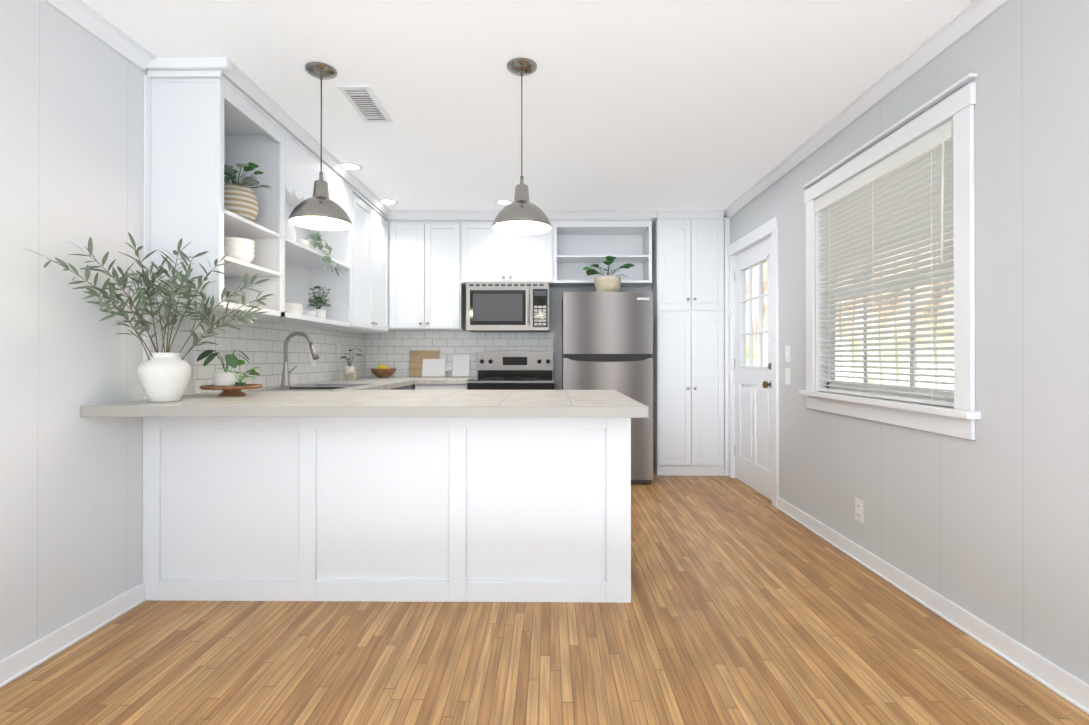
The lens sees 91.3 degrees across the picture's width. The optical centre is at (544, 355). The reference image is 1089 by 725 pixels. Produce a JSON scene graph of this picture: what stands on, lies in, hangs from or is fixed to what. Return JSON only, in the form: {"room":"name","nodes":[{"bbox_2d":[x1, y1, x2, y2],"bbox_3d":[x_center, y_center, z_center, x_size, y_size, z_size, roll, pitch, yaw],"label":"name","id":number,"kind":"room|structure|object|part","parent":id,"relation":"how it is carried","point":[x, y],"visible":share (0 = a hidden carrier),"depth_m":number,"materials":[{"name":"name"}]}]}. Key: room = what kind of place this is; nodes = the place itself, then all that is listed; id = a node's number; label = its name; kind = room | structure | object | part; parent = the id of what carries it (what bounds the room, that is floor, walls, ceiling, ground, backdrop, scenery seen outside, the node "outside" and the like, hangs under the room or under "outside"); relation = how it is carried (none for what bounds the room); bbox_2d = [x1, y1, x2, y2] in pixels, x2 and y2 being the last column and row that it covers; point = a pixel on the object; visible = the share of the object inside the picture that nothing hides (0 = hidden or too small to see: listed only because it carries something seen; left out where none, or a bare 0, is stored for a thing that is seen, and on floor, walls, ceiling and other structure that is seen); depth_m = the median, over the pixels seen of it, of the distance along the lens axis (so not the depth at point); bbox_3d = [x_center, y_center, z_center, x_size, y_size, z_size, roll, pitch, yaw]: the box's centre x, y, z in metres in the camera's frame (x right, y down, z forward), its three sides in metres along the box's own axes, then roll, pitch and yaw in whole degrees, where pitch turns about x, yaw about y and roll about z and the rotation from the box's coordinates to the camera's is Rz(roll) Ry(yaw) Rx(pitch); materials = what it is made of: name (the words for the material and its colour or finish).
{"room":"kitchen","nodes":[
{"label":"kitchen","id":0,"kind":"room"},
{"bbox_2d":[0,0,364,659],"bbox_3d":[-1.898,-0.127,1.980,0.120,2.480,6.990,0,0,1],"label":"wall","id":1,"kind":"structure","parent":0,"point":[71,171],"depth_m":2.04,"materials":[{"name":"paint"}]},
{"bbox_2d":[0,582,145,687],"bbox_3d":[-1.841,1.065,0.512,0.021,0.085,3.824,0,0,1],"label":"baseboard","id":2,"kind":"structure","parent":1,"relation":"attached to","point":[13,666],"depth_m":2.03,"materials":[{"name":"white wood"}]},
{"bbox_2d":[44,0,155,69],"bbox_3d":[-1.821,-1.341,0.517,0.062,0.062,3.816,0,0,1],"label":"crown molding","id":3,"kind":"structure","parent":1,"relation":"attached to","point":[89,19],"depth_m":2.18,"materials":[{"name":"white wood"}]},
{"bbox_2d":[143,75,150,398],"bbox_3d":[-1.827,-0.544,2.446,0.011,1.483,0.029,0,0,1],"label":"trim","id":4,"kind":"structure","parent":1,"relation":"attached to","point":[147,177],"depth_m":2.44,"materials":[{"name":"white wood"}]},
{"bbox_2d":[194,314,365,393],"bbox_3d":[-1.812,-0.006,4.065,0.008,0.423,2.573,0,0,1],"label":"tile backsplash","id":5,"kind":"structure","parent":1,"relation":"attached to","point":[260,344],"depth_m":3.58,"materials":[{"name":"white tile"}]},
{"bbox_2d":[311,354,315,365],"bbox_3d":[-1.802,0.021,4.154,0.009,0.116,0.072,0,0,1],"label":"outlet","id":6,"kind":"object","parent":5,"relation":"attached to","point":[313,362],"visible":0.4,"depth_m":4.13,"materials":[{"name":"white plastic"}]},
{"bbox_2d":[336,344,339,356],"bbox_3d":[-1.797,-0.047,4.634,0.008,0.116,0.072,0,0,1],"label":"outlet","id":7,"kind":"object","parent":5,"relation":"attached to","point":[337,350],"visible":1,"depth_m":4.63,"materials":[{"name":"white plastic"}]},
{"bbox_2d":[306,184,388,331],"bbox_3d":[-1.639,-0.757,4.553,0.324,1.040,0.965,0,0,1],"label":"upper cabinet","id":8,"kind":"object","parent":1,"relation":"attached to","point":[358,296],"depth_m":4.13,"materials":[{"name":"white wood"}]},
{"bbox_2d":[145,57,230,77],"bbox_3d":[-1.639,-1.325,2.444,0.388,0.079,0.037,0,0,1],"label":"crown molding","id":9,"kind":"structure","parent":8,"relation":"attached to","point":[161,67],"depth_m":2.43,"materials":[{"name":"white wood"}]},
{"bbox_2d":[224,237,254,262],"bbox_3d":[-1.615,-0.539,2.794,0.172,0.134,0.172,0,0,1],"label":"bowl","id":10,"kind":"object","parent":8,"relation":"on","point":[241,249],"visible":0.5,"depth_m":2.73,"materials":[{"name":"white ceramic"}]},
{"bbox_2d":[224,162,271,221],"bbox_3d":[-1.601,-0.861,2.767,0.294,0.341,0.382,0,0,1],"label":"potted plant","id":11,"kind":"object","parent":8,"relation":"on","point":[240,199],"visible":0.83,"depth_m":2.74,"materials":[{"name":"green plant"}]},
{"bbox_2d":[285,217,296,240],"bbox_3d":[-1.590,-0.765,3.284,0.116,0.155,0.116,0,0,1],"label":"jug","id":12,"kind":"object","parent":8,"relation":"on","point":[290,232],"visible":0.35,"depth_m":3.25,"materials":[{"name":"white ceramic"}]},
{"bbox_2d":[285,303,316,316],"bbox_3d":[-1.604,-0.282,3.410,0.200,0.078,0.415,0,0,1],"label":"bowl","id":13,"kind":"object","parent":8,"relation":"on","point":[295,308],"visible":0.42,"depth_m":3.27,"materials":[{"name":"white ceramic"}]},
{"bbox_2d":[222,61,391,215],"bbox_3d":[-1.461,-1.334,3.719,0.050,0.050,2.514,0,0,1],"label":"crown molding","id":14,"kind":"structure","parent":8,"relation":"attached to","point":[245,83],"depth_m":3.13,"materials":[{"name":"white wood"}]},
{"bbox_2d":[296,231,338,275],"bbox_3d":[-1.524,-0.699,3.605,0.253,0.294,0.260,0,0,1],"label":"potted plant","id":15,"kind":"object","parent":8,"relation":"on","point":[316,239],"visible":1,"depth_m":3.57,"materials":[{"name":"green plant"}]},
{"bbox_2d":[307,286,330,318],"bbox_3d":[-1.592,-0.368,3.763,0.168,0.255,0.177,0,0,1],"label":"potted plant","id":16,"kind":"object","parent":8,"relation":"on","point":[321,313],"visible":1,"depth_m":3.74,"materials":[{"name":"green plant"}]},
{"bbox_2d":[365,221,654,389],"bbox_3d":[-0.032,-0.114,5.397,3.545,2.480,0.120,0,0,1],"label":"wall","id":17,"kind":"structure","parent":0,"point":[555,308],"depth_m":5.33,"materials":[{"name":"paint"}]},
{"bbox_2d":[387,219,470,330],"bbox_3d":[-1.094,-0.773,5.179,0.748,1.044,0.339,0,0,1],"label":"upper cabinet","id":18,"kind":"object","parent":17,"relation":"attached to","point":[435,266],"depth_m":5.02,"materials":[{"name":"white wood"}]},
{"bbox_2d":[388,209,724,218],"bbox_3d":[0.099,-1.323,4.971,3.145,0.062,0.062,0,0,1],"label":"crown molding","id":19,"kind":"structure","parent":18,"relation":"attached to","point":[434,214],"depth_m":4.97,"materials":[{"name":"white wood"}]},
{"bbox_2d":[366,331,553,376],"bbox_3d":[-0.851,-0.012,5.339,1.888,0.475,0.008,0,0,1],"label":"tile backsplash","id":20,"kind":"structure","parent":17,"relation":"attached to","point":[391,349],"depth_m":5.34,"materials":[{"name":"white tile"}]},
{"bbox_2d":[471,218,558,286],"bbox_3d":[-0.334,-0.991,5.173,0.905,0.608,0.339,0,0,1],"label":"upper cabinet","id":21,"kind":"object","parent":17,"relation":"attached to","point":[496,256],"depth_m":5.01,"materials":[{"name":"white wood"}]},
{"bbox_2d":[466,282,548,331],"bbox_3d":[-0.342,-0.461,5.114,0.770,0.448,0.434,0,0,1],"label":"microwave","id":22,"kind":"object","parent":21,"relation":"attached to","point":[507,306],"visible":1,"depth_m":4.94,"materials":[{"name":"grey metal"}]},
{"bbox_2d":[83,0,971,220],"bbox_3d":[-0.066,-1.392,1.967,3.785,0.050,6.990,0,0,1],"label":"ceiling","id":23,"kind":"structure","parent":0,"point":[668,104],"depth_m":2.63,"materials":[{"name":"white paint"}]},
{"bbox_2d":[288,62,351,230],"bbox_3d":[-1.065,-0.997,2.540,0.281,0.734,0.281,0,0,1],"label":"pendant light","id":24,"kind":"object","parent":23,"relation":"hanging from","point":[319,209],"visible":1,"depth_m":2.51,"materials":[{"name":"silver metal"}]},
{"bbox_2d":[341,162,362,170],"bbox_3d":[-1.390,-1.356,3.815,0.164,0.006,0.164,0,0,1],"label":"recessed light","id":25,"kind":"object","parent":23,"relation":"in","point":[350,166],"visible":0.88,"depth_m":3.81,"materials":[{"name":"white"}]},
{"bbox_2d":[337,85,392,122],"bbox_3d":[-0.964,-1.358,2.886,0.160,0.008,0.410,0,0,1],"label":"ceiling vent","id":26,"kind":"object","parent":23,"relation":"in","point":[364,102],"visible":0.96,"depth_m":2.86,"materials":[{"name":"white metal"}]},
{"bbox_2d":[380,199,397,204],"bbox_3d":[-1.371,-1.353,4.675,0.164,0.006,0.164,0,0,1],"label":"recessed light","id":27,"kind":"object","parent":23,"relation":"in","point":[389,201],"visible":0.9,"depth_m":4.67,"materials":[{"name":"white"}]},
{"bbox_2d":[495,199,512,204],"bbox_3d":[-0.356,-1.353,4.695,0.164,0.006,0.164,0,0,1],"label":"recessed light","id":28,"kind":"object","parent":23,"relation":"in","point":[503,202],"visible":0.88,"depth_m":4.69,"materials":[{"name":"white"}]},
{"bbox_2d":[492,58,551,234],"bbox_3d":[-0.107,-0.982,2.506,0.281,0.764,0.281,0,0,1],"label":"pendant light","id":29,"kind":"object","parent":23,"relation":"hanging from","point":[521,214],"visible":1,"depth_m":2.47,"materials":[{"name":"silver metal"}]},
{"bbox_2d":[0,471,1088,724],"bbox_3d":[-0.066,1.138,1.957,3.785,0.050,6.990,0,0,1],"label":"floor","id":30,"kind":"structure","parent":0,"point":[748,605],"depth_m":1.97,"materials":[{"name":"brown wood"}]},
{"bbox_2d":[142,417,630,602],"bbox_3d":[-0.717,0.681,2.788,2.223,0.870,0.745,0,0,1],"label":"base cabinet","id":31,"kind":"object","parent":30,"relation":"on","point":[383,509],"visible":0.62,"depth_m":2.43,"materials":[{"name":"white wood"}]},
{"bbox_2d":[248,385,648,417],"bbox_3d":[-0.378,0.223,2.639,1.584,0.044,1.100,0,0,1],"label":"countertop","id":32,"kind":"structure","parent":31,"relation":"on","point":[380,400],"depth_m":2.18,"materials":[{"name":"stone"}]},
{"bbox_2d":[408,384,414,389],"bbox_3d":[-1.475,0.686,4.173,0.680,0.870,2.348,0,0,1],"label":"base cabinet","id":33,"kind":"object","parent":30,"relation":"on","point":[411,387],"depth_m":4.76,"materials":[{"name":"white"}]},
{"bbox_2d":[80,377,415,416],"bbox_3d":[-1.490,0.227,3.724,0.660,0.044,3.249,0,0,1],"label":"countertop","id":34,"kind":"structure","parent":33,"relation":"on","point":[206,404],"depth_m":2.13,"materials":[{"name":"stone"}]},
{"bbox_2d":[23,232,272,402],"bbox_3d":[-1.487,-0.152,2.136,0.647,0.699,0.651,0,0,1],"label":"potted plant","id":35,"kind":"object","parent":34,"relation":"on","point":[163,377],"visible":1,"depth_m":2.24,"materials":[{"name":"plant"}]},
{"bbox_2d":[200,384,262,395],"bbox_3d":[-1.586,0.174,2.701,0.276,0.052,0.276,0,0,1],"label":"tray","id":36,"kind":"object","parent":34,"relation":"on","point":[231,390],"visible":0.94,"depth_m":2.64,"materials":[{"name":"brown wood"}]},
{"bbox_2d":[196,349,259,385],"bbox_3d":[-1.575,0.060,2.685,0.330,0.186,0.279,0,0,1],"label":"potted plant","id":37,"kind":"object","parent":36,"relation":"on","point":[229,378],"visible":1,"depth_m":2.65,"materials":[{"name":"green plant"}]},
{"bbox_2d":[280,332,318,385],"bbox_3d":[-1.607,0.020,3.545,0.253,0.357,0.149,0,0,1],"label":"pull-down faucet","id":38,"kind":"object","parent":34,"relation":"on","point":[285,380],"visible":1,"depth_m":3.49,"materials":[{"name":"silver metal"}]},
{"bbox_2d":[247,383,379,390],"bbox_3d":[-1.458,0.288,3.459,0.518,0.178,0.828,0,0,1],"label":"double sink","id":39,"kind":"object","parent":34,"relation":"in","point":[323,387],"visible":0.12,"depth_m":3.45,"materials":[{"name":"silver metal"}]},
{"bbox_2d":[341,348,362,379],"bbox_3d":[-1.641,0.069,4.572,0.163,0.275,0.219,0,0,1],"label":"potted plant","id":40,"kind":"object","parent":34,"relation":"on","point":[349,369],"visible":1,"depth_m":4.54,"materials":[{"name":"beige ceramic"}]},
{"bbox_2d":[370,365,395,377],"bbox_3d":[-1.557,0.146,5.141,0.244,0.126,0.244,0,0,1],"label":"bowl","id":41,"kind":"object","parent":34,"relation":"on","point":[381,371],"visible":1,"depth_m":5.08,"materials":[{"name":"brown wood"}]},
{"bbox_2d":[388,386,408,389],"bbox_3d":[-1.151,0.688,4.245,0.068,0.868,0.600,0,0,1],"label":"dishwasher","id":42,"kind":"object","parent":33,"relation":"in","point":[403,388],"visible":0.02,"depth_m":4.33,"materials":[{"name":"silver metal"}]},
{"bbox_2d":[416,377,475,383],"bbox_3d":[-0.912,0.232,5.009,0.469,0.044,0.669,0,0,1],"label":"countertop","id":43,"kind":"structure","parent":33,"relation":"on","point":[419,380],"depth_m":4.70,"materials":[{"name":"stone"}]},
{"bbox_2d":[409,351,439,376],"bbox_3d":[-1.198,0.077,5.304,0.295,0.262,0.064,0,0,1],"label":"cutting board","id":44,"kind":"object","parent":43,"relation":"on","point":[416,362],"visible":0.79,"depth_m":5.30,"materials":[{"name":"brown wood"}]},
{"bbox_2d":[422,359,451,376],"bbox_3d":[-1.062,0.119,5.276,0.297,0.178,0.049,0,0,1],"label":"marble cutting board","id":45,"kind":"object","parent":43,"relation":"on","point":[434,368],"visible":1,"depth_m":5.27,"materials":[{"name":"white stone"}]},
{"bbox_2d":[452,355,469,376],"bbox_3d":[-0.830,0.098,5.303,0.170,0.221,0.059,0,0,1],"label":"cutting board","id":46,"kind":"object","parent":43,"relation":"on","point":[461,366],"visible":1,"depth_m":5.29,"materials":[{"name":"stone"}]},
{"bbox_2d":[415,384,466,389],"bbox_3d":[-0.914,0.690,5.006,0.468,0.870,0.670,0,0,1],"label":"base cabinet","id":47,"kind":"object","parent":30,"relation":"on","point":[440,386],"visible":0.08,"depth_m":4.72,"materials":[{"name":"white wood"}]},
{"bbox_2d":[467,351,553,389],"bbox_3d":[-0.293,0.536,4.956,0.760,1.177,0.712,0,0,1],"label":"range","id":48,"kind":"object","parent":30,"relation":"on","point":[514,370],"visible":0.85,"depth_m":5.24,"materials":[{"name":"silver metal"}]},
{"bbox_2d":[562,292,652,482],"bbox_3d":[0.557,0.284,4.951,0.780,1.680,0.656,0,0,1],"label":"refrigerator","id":49,"kind":"object","parent":30,"relation":"on","point":[607,340],"visible":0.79,"depth_m":4.63,"materials":[{"name":"grey metal"}]},
{"bbox_2d":[583,256,634,291],"bbox_3d":[0.575,-0.714,4.783,0.476,0.314,0.347,0,0,1],"label":"potted plant","id":50,"kind":"object","parent":49,"relation":"on","point":[607,283],"visible":0.85,"depth_m":4.72,"materials":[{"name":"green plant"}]},
{"bbox_2d":[651,218,729,475],"bbox_3d":[1.399,-0.085,5.136,0.678,2.420,0.370,0,0,1],"label":"pantry cabinet","id":51,"kind":"object","parent":30,"relation":"on","point":[689,286],"visible":1,"depth_m":4.98,"materials":[{"name":"white wood"}]},
{"bbox_2d":[723,0,1088,683],"bbox_3d":[1.767,-0.127,1.944,0.120,2.480,6.990,0,0,1],"label":"wall","id":52,"kind":"structure","parent":0,"point":[989,524],"depth_m":1.98,"materials":[{"name":"paint"}]},
{"bbox_2d":[734,236,771,500],"bbox_3d":[1.737,0.098,4.460,0.118,2.038,0.892,0,0,1],"label":"exterior door","id":53,"kind":"structure","parent":52,"relation":"in","point":[753,452],"depth_m":4.47,"materials":[{"name":"white wood"}]},
{"label":"door glass pane","id":54,"kind":"part","parent":53,"relation":"part of","materials":[{"name":"glass"}]},
{"bbox_2d":[728,216,778,507],"bbox_3d":[1.781,0.048,4.458,0.142,2.150,1.080,0,0,1],"label":"door frame","id":55,"kind":"structure","parent":52,"relation":"attached to","point":[769,228],"depth_m":4.00,"materials":[{"name":"white wood"}]},
{"bbox_2d":[785,368,789,384],"bbox_3d":[1.719,0.145,3.768,0.009,0.116,0.072,0,0,1],"label":"switch plate","id":56,"kind":"object","parent":52,"relation":"attached to","point":[787,376],"visible":1,"depth_m":3.76,"materials":[{"name":"white plastic"}]},
{"bbox_2d":[785,345,789,361],"bbox_3d":[1.716,-0.015,3.769,0.015,0.116,0.072,0,0,1],"label":"switch plate","id":57,"kind":"object","parent":52,"relation":"attached to","point":[787,353],"visible":1,"depth_m":3.77,"materials":[{"name":"white plastic"}]},
{"bbox_2d":[855,498,863,522],"bbox_3d":[1.711,0.842,2.896,0.008,0.116,0.072,0,0,1],"label":"outlet","id":58,"kind":"object","parent":52,"relation":"attached to","point":[859,510],"visible":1,"depth_m":2.89,"materials":[{"name":"white plastic"}]},
{"bbox_2d":[724,0,1008,217],"bbox_3d":[1.673,-1.336,1.788,0.062,0.062,6.428,0,0,1],"label":"crown molding","id":59,"kind":"structure","parent":52,"relation":"attached to","point":[970,16],"depth_m":2.62,"materials":[{"name":"white wood"}]},
{"bbox_2d":[799,73,980,439],"bbox_3d":[1.748,-0.389,2.790,0.175,1.450,1.410,0,0,1],"label":"window","id":60,"kind":"structure","parent":52,"relation":"in","point":[962,414],"depth_m":2.40,"materials":[{"name":"white wood"}]},
{"bbox_2d":[815,120,953,406],"bbox_3d":[1.734,-0.382,2.790,0.086,1.198,1.152,0,0,1],"label":"window blinds","id":61,"kind":"object","parent":60,"relation":"attached to","point":[903,199],"visible":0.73,"depth_m":2.65,"materials":[{"name":"white plastic"}]},
{"bbox_2d":[777,497,1088,714],"bbox_3d":[1.688,1.068,1.239,0.021,0.085,5.349,0,0,1],"label":"baseboard","id":62,"kind":"structure","parent":52,"relation":"attached to","point":[1064,684],"depth_m":2.15,"materials":[{"name":"white wood"}]},
{"label":"outside","id":63,"kind":"structure","parent":0,"visible":0},
{"bbox_2d":[746,231,953,389],"bbox_3d":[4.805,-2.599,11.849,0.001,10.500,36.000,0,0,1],"label":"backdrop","id":64,"kind":"structure","parent":63,"point":[756,329],"depth_m":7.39,"materials":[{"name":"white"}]}
]}

